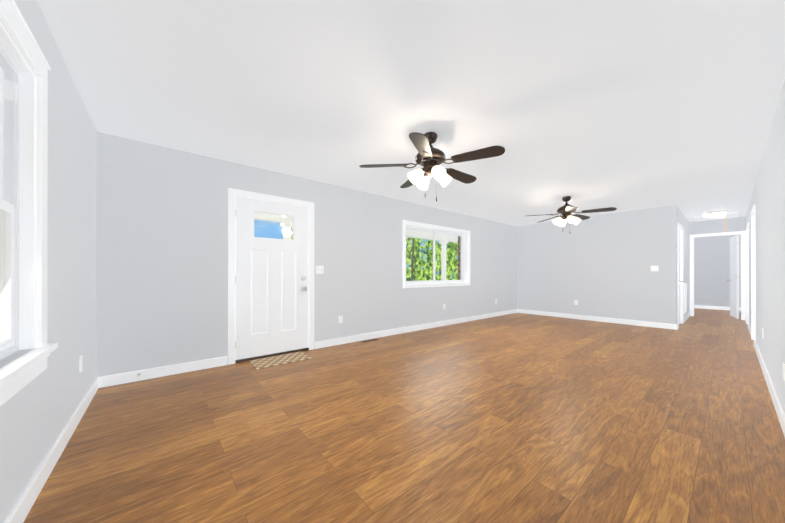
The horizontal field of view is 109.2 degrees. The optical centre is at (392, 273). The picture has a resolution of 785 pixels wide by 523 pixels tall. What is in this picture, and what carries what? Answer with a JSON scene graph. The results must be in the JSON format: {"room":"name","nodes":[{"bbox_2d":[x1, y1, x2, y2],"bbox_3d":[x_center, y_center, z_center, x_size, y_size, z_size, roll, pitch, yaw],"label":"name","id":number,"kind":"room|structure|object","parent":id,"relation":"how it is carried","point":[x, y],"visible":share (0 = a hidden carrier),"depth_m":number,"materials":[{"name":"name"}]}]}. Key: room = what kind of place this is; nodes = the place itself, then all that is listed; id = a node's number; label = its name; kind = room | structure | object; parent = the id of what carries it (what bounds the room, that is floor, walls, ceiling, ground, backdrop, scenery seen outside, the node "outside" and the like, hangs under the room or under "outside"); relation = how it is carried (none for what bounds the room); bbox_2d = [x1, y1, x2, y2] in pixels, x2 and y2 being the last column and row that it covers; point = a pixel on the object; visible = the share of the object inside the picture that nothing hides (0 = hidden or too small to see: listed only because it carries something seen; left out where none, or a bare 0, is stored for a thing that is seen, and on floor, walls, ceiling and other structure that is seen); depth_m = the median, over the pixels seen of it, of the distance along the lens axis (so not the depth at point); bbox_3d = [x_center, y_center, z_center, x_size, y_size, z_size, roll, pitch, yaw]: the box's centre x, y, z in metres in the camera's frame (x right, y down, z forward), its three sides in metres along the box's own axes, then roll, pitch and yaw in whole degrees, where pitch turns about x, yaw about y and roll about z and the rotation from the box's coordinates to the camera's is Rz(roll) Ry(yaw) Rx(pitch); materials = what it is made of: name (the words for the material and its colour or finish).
{"room":"empty living room","nodes":[
{"label":"empty living room","id":0,"kind":"room"},
{"bbox_2d":[0,0,96,522],"bbox_3d":[-1.526,-0.136,0.937,0.200,2.440,4.280,0,0,-40],"label":"wall","id":1,"kind":"structure","parent":0,"point":[37,412],"depth_m":1.71,"materials":[{"name":"white paint"}]},
{"bbox_2d":[0,46,19,359],"bbox_3d":[-1.546,-0.299,0.973,0.105,1.326,0.852,0,0,-40],"label":"double-hung window","id":2,"kind":"structure","parent":1,"relation":"in","point":[9,190],"depth_m":1.28,"materials":[{"name":"white plastic"}]},
{"bbox_2d":[0,0,57,405],"bbox_3d":[-1.476,-0.297,1.030,0.105,1.577,1.114,0,0,-40],"label":"trim","id":3,"kind":"structure","parent":1,"relation":"attached to","point":[19,374],"depth_m":1.35,"materials":[{"name":"white"}]},
{"bbox_2d":[5,377,100,522],"bbox_3d":[-1.517,1.032,1.092,0.015,0.105,4.050,0,0,-40],"label":"baseboard","id":4,"kind":"structure","parent":1,"relation":"attached to","point":[24,505],"depth_m":1.49,"materials":[{"name":"white paint"}]},
{"bbox_2d":[79,355,82,372],"bbox_3d":[-2.376,0.686,2.127,0.008,0.117,0.072,0,0,-40],"label":"electrical outlet","id":5,"kind":"object","parent":1,"relation":"attached to","point":[80,363],"visible":1,"depth_m":2.11,"materials":[{"name":"white"}]},
{"bbox_2d":[97,132,516,376],"bbox_3d":[0.261,-0.130,5.320,8.540,2.440,0.200,0,0,-40],"label":"wall","id":6,"kind":"structure","parent":0,"point":[162,256],"depth_m":3.24,"materials":[{"name":"white paint"}]},
{"bbox_2d":[101,356,226,387],"bbox_3d":[-2.380,1.034,2.995,1.047,0.105,0.015,0,0,-40],"label":"baseboard","id":7,"kind":"structure","parent":6,"relation":"attached to","point":[122,378],"depth_m":2.94,"materials":[{"name":"white"}]},
{"bbox_2d":[228,188,313,364],"bbox_3d":[-1.613,0.029,3.759,1.084,2.118,0.218,0,0,-40],"label":"door frame","id":8,"kind":"structure","parent":6,"relation":"attached to","point":[233,194],"depth_m":3.45,"materials":[{"name":"white"}]},
{"bbox_2d":[235,197,307,359],"bbox_3d":[-1.559,0.053,3.688,0.928,2.001,0.130,0,0,-40],"label":"entry door","id":9,"kind":"structure","parent":6,"relation":"in","point":[271,295],"depth_m":3.65,"materials":[{"name":"white"}]},
{"bbox_2d":[235,348,308,362],"bbox_3d":[-1.616,1.073,3.761,0.926,0.030,0.208,0,0,-40],"label":"door threshold sill","id":10,"kind":"structure","parent":6,"relation":"attached to","point":[268,355],"depth_m":3.65,"materials":[{"name":"brown"}]},
{"bbox_2d":[316,266,323,273],"bbox_3d":[-1.064,-0.062,4.085,0.117,0.117,0.016,0,0,-40],"label":"light switch","id":11,"kind":"object","parent":6,"relation":"attached to","point":[319,269],"visible":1,"depth_m":4.09,"materials":[{"name":"white plastic"}]},
{"bbox_2d":[338,315,342,322],"bbox_3d":[-0.802,0.704,4.305,0.072,0.117,0.008,0,0,-40],"label":"electrical outlet","id":12,"kind":"object","parent":6,"relation":"attached to","point":[340,319],"visible":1,"depth_m":4.30,"materials":[{"name":"white"}]},
{"bbox_2d":[315,309,516,348],"bbox_3d":[1.202,1.038,5.956,6.035,0.105,0.015,0,0,-40],"label":"baseboard","id":13,"kind":"structure","parent":6,"relation":"attached to","point":[349,339],"depth_m":5.04,"materials":[{"name":"white wood"}]},
{"bbox_2d":[406,226,463,283],"bbox_3d":[0.902,-0.364,5.889,1.914,1.102,0.090,0,0,-40],"label":"sliding window","id":14,"kind":"structure","parent":6,"relation":"in","point":[417,229],"depth_m":5.87,"materials":[{"name":"white plastic"}]},
{"bbox_2d":[403,220,469,287],"bbox_3d":[0.962,-0.364,5.817,2.070,1.258,0.127,0,0,-40],"label":"window frame","id":15,"kind":"structure","parent":6,"relation":"attached to","point":[466,233],"depth_m":5.78,"materials":[{"name":"white"}]},
{"bbox_2d":[458,236,460,279],"bbox_3d":[0.432,0.010,5.647,9.620,2.760,0.083,0,0,-40],"label":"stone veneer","id":16,"kind":"object","parent":6,"relation":"attached to","point":[459,258],"depth_m":6.59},
{"bbox_2d":[23,308,784,522],"bbox_3d":[3.698,1.140,5.383,13.920,0.100,4.480,0,0,-40],"label":"floor","id":17,"kind":"structure","parent":0,"point":[520,418],"depth_m":1.87,"materials":[{"name":"brown wood"}]},
{"bbox_2d":[249,352,311,368],"bbox_3d":[-1.408,1.083,3.523,0.660,0.009,0.390,0,0,-40],"label":"doormat","id":18,"kind":"object","parent":17,"relation":"on","point":[266,362],"visible":0.98,"depth_m":3.47,"materials":[{"name":"beige fabric"}]},
{"bbox_2d":[360,338,378,342],"bbox_3d":[-0.368,1.087,4.549,0.310,0.005,0.105,0,0,-40],"label":"floor vent","id":19,"kind":"object","parent":17,"relation":"in","point":[369,340],"visible":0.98,"depth_m":4.54,"materials":[{"name":"brown"}]},
{"bbox_2d":[37,0,784,225],"bbox_3d":[3.698,-1.410,5.386,13.920,0.120,4.480,0,0,-40],"label":"ceiling","id":20,"kind":"structure","parent":0,"point":[625,105],"depth_m":2.06,"materials":[{"name":"white paint"}]},
{"bbox_2d":[359,132,504,201],"bbox_3d":[0.413,-1.029,2.740,1.272,0.648,1.318,0,0,-40],"label":"fan","id":21,"kind":"object","parent":20,"relation":"hanging from","point":[429,158],"visible":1,"depth_m":2.63,"materials":[{"name":"brown wood"}]},
{"bbox_2d":[529,196,616,231],"bbox_3d":[3.100,-1.027,4.885,1.308,0.648,1.297,0,0,-40],"label":"fan","id":22,"kind":"object","parent":20,"relation":"hanging from","point":[566,210],"visible":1,"depth_m":4.84,"materials":[{"name":"brown wood"}]},
{"bbox_2d":[702,211,726,217],"bbox_3d":[7.043,-1.306,6.095,0.360,0.085,0.360,0,0,-40],"label":"hall light","id":23,"kind":"object","parent":20,"relation":"attached to","point":[714,214],"visible":1,"depth_m":6.03,"materials":[{"name":"white"}]},
{"bbox_2d":[517,205,676,323],"bbox_3d":[4.591,-0.128,6.713,0.150,2.440,3.170,0,0,-40],"label":"wall","id":24,"kind":"structure","parent":0,"point":[598,265],"depth_m":6.33,"materials":[{"name":"white paint"}]},
{"bbox_2d":[517,309,676,328],"bbox_3d":[4.542,1.039,6.642,0.015,0.105,3.155,0,0,-40],"label":"baseboard","id":25,"kind":"structure","parent":24,"relation":"attached to","point":[611,320],"depth_m":6.30,"materials":[{"name":"white"}]},
{"bbox_2d":[651,266,658,270],"bbox_3d":[5.338,-0.110,5.676,0.020,0.117,0.117,0,0,-40],"label":"switch","id":26,"kind":"object","parent":24,"relation":"attached to","point":[654,268],"visible":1,"depth_m":5.67,"materials":[{"name":"white plastic"}]},
{"bbox_2d":[677,207,688,322],"bbox_3d":[6.653,-0.129,6.439,2.680,2.440,0.120,0,0,-40],"label":"wall","id":27,"kind":"structure","parent":0,"point":[681,219],"depth_m":6.59,"materials":[{"name":"white paint"}]},
{"bbox_2d":[677,223,683,323],"bbox_3d":[6.019,0.033,5.903,0.920,2.115,0.138,0,0,-40],"label":"door frame","id":28,"kind":"structure","parent":27,"relation":"attached to","point":[680,228],"depth_m":6.11,"materials":[{"name":"white"}]},
{"bbox_2d":[679,231,683,323],"bbox_3d":[6.043,0.069,5.874,0.754,2.020,0.103,0,0,-40],"label":"door","id":29,"kind":"structure","parent":27,"relation":"in","point":[679,277],"depth_m":6.06,"materials":[{"name":"white wood"}]},
{"bbox_2d":[684,283,686,313],"bbox_3d":[6.810,0.561,6.484,0.480,0.700,0.014,0,0,-40],"label":"air vent","id":30,"kind":"object","parent":27,"relation":"in","point":[685,297],"visible":1,"depth_m":6.53,"materials":[{"name":"white"}]},
{"bbox_2d":[689,217,745,307],"bbox_3d":[7.356,-0.127,7.786,0.120,2.440,3.120,0,0,-40],"label":"wall","id":31,"kind":"structure","parent":0,"point":[711,269],"depth_m":6.91,"materials":[{"name":"white paint"}]},
{"bbox_2d":[693,212,738,220],"bbox_3d":[7.626,-1.342,6.583,0.800,0.012,0.680,0,0,-40],"label":"trim","id":32,"kind":"structure","parent":31,"relation":"attached to","point":[728,215],"depth_m":6.63,"materials":[{"name":"white"}]},
{"bbox_2d":[690,231,744,319],"bbox_3d":[8.053,0.040,6.928,0.138,2.105,0.900,0,0,-40],"label":"door frame","id":33,"kind":"structure","parent":31,"relation":"attached to","point":[744,273],"depth_m":6.82,"materials":[{"name":"white wood"}]},
{"bbox_2d":[694,305,740,310],"bbox_3d":[9.308,1.043,9.320,0.015,0.105,3.000,0,0,-40],"label":"baseboard","id":34,"kind":"structure","parent":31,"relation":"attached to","point":[695,306],"depth_m":8.64,"materials":[{"name":"white wood"}]},
{"bbox_2d":[726,235,739,318],"bbox_3d":[8.564,0.070,7.015,0.759,2.020,0.209,0,0,-40],"label":"bedroom door","id":35,"kind":"structure","parent":31,"relation":"in","point":[734,277],"depth_m":6.90,"materials":[{"name":"white"}]},
{"bbox_2d":[746,80,784,412],"bbox_3d":[5.113,-0.132,3.829,13.720,2.440,0.120,0,0,-40],"label":"wall","id":36,"kind":"structure","parent":0,"point":[768,197],"depth_m":2.51,"materials":[{"name":"white paint"}]},
{"bbox_2d":[745,222,748,323],"bbox_3d":[7.469,0.033,5.789,0.910,2.115,0.138,0,0,-40],"label":"door frame","id":37,"kind":"structure","parent":36,"relation":"attached to","point":[747,226],"depth_m":6.07,"materials":[{"name":"white wood"}]},
{"bbox_2d":[751,205,755,340],"bbox_3d":[5.724,0.031,4.346,0.840,2.115,0.138,0,0,-40],"label":"door frame","id":38,"kind":"structure","parent":36,"relation":"attached to","point":[753,213],"depth_m":4.47,"materials":[{"name":"white wood"}]},
{"bbox_2d":[754,341,784,436],"bbox_3d":[2.568,1.033,1.813,7.230,0.105,0.015,0,0,-40],"label":"baseboard","id":39,"kind":"structure","parent":36,"relation":"attached to","point":[779,410],"depth_m":2.39,"materials":[{"name":"white wood"}]},
{"bbox_2d":[782,362,784,380],"bbox_3d":[2.752,0.686,1.960,0.072,0.117,0.008,0,0,-40],"label":"electrical outlet","id":40,"kind":"object","parent":36,"relation":"attached to","point":[783,367],"visible":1,"depth_m":1.95,"materials":[{"name":"white plastic"}]},
{"label":"outside","id":41,"kind":"structure","parent":0,"visible":0},
{"bbox_2d":[291,227,457,280],"bbox_3d":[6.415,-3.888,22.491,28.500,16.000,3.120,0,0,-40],"label":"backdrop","id":42,"kind":"structure","parent":41,"point":[418,269],"depth_m":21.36,"materials":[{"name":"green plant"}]},
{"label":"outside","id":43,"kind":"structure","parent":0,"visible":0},
{"bbox_2d":[254,212,457,279],"bbox_3d":[0.340,-0.018,7.091,9.920,2.860,2.250,0,0,-40],"label":"porch","id":44,"kind":"object","parent":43,"point":[445,238],"depth_m":8.68,"materials":[{"name":"white"}]}
]}

